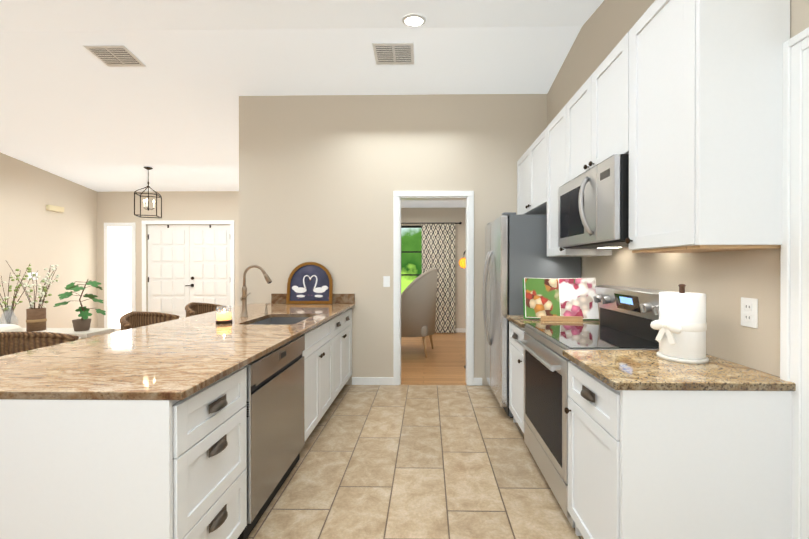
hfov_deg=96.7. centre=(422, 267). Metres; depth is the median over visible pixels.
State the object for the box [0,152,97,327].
wall
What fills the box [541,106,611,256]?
upper cabinet
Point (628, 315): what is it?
range
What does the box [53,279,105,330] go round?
plant
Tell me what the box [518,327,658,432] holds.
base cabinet
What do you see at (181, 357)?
countertop
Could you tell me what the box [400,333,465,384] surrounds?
floor
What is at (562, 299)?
cookbook
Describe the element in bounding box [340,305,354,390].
base cabinet
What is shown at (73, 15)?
ceiling slope
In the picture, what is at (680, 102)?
upper cabinet
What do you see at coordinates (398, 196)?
trim
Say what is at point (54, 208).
door chime
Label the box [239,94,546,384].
wall
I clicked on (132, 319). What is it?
stool
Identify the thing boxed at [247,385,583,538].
floor
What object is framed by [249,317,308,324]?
sink
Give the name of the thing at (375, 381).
baseboard
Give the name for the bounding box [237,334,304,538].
dishwasher
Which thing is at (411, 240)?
backdrop
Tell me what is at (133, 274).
trim
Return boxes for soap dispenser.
[264,303,270,312]
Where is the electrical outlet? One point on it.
(749, 312)
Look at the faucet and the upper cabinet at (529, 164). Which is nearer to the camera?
the faucet
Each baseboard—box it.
[352,377,481,384]
[438,328,465,332]
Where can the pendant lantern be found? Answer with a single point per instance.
(148, 187)
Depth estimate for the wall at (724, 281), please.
1.73 m
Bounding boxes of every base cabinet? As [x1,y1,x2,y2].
[0,361,255,538]
[312,317,339,430]
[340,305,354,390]
[508,319,517,422]
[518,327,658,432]
[564,359,791,538]
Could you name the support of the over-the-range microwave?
attached to the upper cabinet at (591, 114)
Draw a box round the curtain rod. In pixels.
[401,222,461,223]
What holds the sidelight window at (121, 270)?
in the wall at (115, 207)
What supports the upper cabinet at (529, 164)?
attached to the wall at (724, 281)
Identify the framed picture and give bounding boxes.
[286,262,332,303]
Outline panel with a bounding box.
[422,224,455,332]
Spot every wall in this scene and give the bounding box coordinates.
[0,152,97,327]
[97,191,238,328]
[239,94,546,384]
[401,207,465,327]
[547,0,808,376]
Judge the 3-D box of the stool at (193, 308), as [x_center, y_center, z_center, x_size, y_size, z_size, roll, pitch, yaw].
[-2.179,0.841,3.743,0.472,0.958,0.551,0,0,1]
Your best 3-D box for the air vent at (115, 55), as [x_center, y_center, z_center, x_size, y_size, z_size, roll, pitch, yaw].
[-2.942,-2.025,3.453,0.380,0.056,0.267,0,0,1]
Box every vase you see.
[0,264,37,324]
[6,261,59,331]
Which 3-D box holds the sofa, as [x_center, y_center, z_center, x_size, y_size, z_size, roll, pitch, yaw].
[-4.276,0.892,2.519,1.970,0.860,0.990,0,0,1]
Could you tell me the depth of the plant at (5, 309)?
3.29 m
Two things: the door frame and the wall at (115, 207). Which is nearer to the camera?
the door frame
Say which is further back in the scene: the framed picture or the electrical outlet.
the framed picture
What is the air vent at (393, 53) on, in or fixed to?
attached to the ceiling slope at (72, 109)
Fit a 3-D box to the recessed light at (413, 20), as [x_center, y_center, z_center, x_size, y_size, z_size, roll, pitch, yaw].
[-0.069,-2.053,2.992,0.200,0.041,0.198,0,0,1]
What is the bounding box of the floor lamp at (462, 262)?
[459,250,465,368]
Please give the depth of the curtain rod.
7.12 m
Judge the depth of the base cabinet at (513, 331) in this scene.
2.95 m
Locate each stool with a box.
[0,332,78,355]
[119,311,178,330]
[185,302,225,316]
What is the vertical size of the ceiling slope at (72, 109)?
0.819 m
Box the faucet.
[240,265,271,316]
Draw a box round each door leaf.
[148,225,189,318]
[190,225,229,308]
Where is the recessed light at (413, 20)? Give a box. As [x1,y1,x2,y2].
[402,14,425,26]
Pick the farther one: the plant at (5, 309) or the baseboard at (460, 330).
the baseboard at (460, 330)
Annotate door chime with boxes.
[46,205,63,211]
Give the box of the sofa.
[0,324,22,331]
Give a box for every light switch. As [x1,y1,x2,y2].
[27,272,37,279]
[383,276,389,286]
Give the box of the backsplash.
[272,293,354,304]
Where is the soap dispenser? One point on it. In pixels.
(266, 308)
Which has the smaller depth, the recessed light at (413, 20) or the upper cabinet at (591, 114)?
the upper cabinet at (591, 114)
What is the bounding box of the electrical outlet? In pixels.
[741,297,757,327]
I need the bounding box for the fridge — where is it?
[482,212,580,417]
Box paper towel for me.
[650,284,708,363]
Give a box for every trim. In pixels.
[104,220,234,332]
[393,191,473,385]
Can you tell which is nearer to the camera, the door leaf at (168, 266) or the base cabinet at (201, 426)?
the base cabinet at (201, 426)
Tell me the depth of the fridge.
3.10 m
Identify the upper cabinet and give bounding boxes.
[517,134,540,214]
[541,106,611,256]
[561,46,616,185]
[617,0,789,251]
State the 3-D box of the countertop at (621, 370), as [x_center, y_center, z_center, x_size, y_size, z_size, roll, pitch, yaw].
[1.023,0.425,1.537,0.657,0.030,0.506,0,0,1]
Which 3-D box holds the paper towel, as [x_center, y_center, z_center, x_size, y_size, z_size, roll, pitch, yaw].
[1.159,0.242,1.619,0.217,0.336,0.197,0,0,1]
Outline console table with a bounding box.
[22,328,114,338]
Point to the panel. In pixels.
(438, 247)
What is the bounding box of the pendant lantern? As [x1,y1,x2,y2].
[134,167,161,217]
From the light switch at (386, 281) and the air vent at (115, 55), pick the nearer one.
the air vent at (115, 55)
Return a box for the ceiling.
[401,200,465,207]
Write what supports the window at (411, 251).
in the wall at (435, 215)
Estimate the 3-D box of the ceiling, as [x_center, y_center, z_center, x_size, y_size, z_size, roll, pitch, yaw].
[-0.314,-1.228,5.689,3.460,0.060,3.080,0,0,1]
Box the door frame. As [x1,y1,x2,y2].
[780,27,808,538]
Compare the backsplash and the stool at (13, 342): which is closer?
the stool at (13, 342)
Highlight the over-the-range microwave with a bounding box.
[558,154,628,248]
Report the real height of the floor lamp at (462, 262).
1.557 m
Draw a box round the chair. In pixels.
[401,268,437,357]
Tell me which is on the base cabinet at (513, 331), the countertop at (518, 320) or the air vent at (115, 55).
the countertop at (518, 320)
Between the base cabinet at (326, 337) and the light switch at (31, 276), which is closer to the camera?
the base cabinet at (326, 337)
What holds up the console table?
on the floor
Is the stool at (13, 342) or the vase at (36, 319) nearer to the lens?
the stool at (13, 342)
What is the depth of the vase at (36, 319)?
3.27 m
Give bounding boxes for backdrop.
[401,228,421,293]
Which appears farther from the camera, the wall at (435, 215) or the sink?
the wall at (435, 215)
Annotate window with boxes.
[111,227,130,327]
[401,226,421,275]
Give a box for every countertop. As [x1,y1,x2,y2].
[0,301,351,400]
[506,315,599,326]
[562,350,795,390]
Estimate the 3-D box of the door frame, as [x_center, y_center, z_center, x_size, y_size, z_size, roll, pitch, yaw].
[1.328,0.254,0.719,0.030,2.150,1.220,0,0,1]
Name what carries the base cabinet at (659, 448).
on the floor at (416, 462)
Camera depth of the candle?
2.60 m
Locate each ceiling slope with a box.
[0,0,603,31]
[0,26,581,191]
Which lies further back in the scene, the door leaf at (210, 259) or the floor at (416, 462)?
the door leaf at (210, 259)
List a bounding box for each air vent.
[83,45,145,66]
[372,43,413,64]
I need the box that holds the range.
[517,284,672,527]
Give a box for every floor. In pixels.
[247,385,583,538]
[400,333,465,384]
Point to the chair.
(418, 305)
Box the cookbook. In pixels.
[523,278,598,321]
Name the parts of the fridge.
door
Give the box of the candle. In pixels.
[216,305,231,323]
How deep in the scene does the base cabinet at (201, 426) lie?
1.20 m
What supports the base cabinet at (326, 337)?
on the floor at (416, 462)

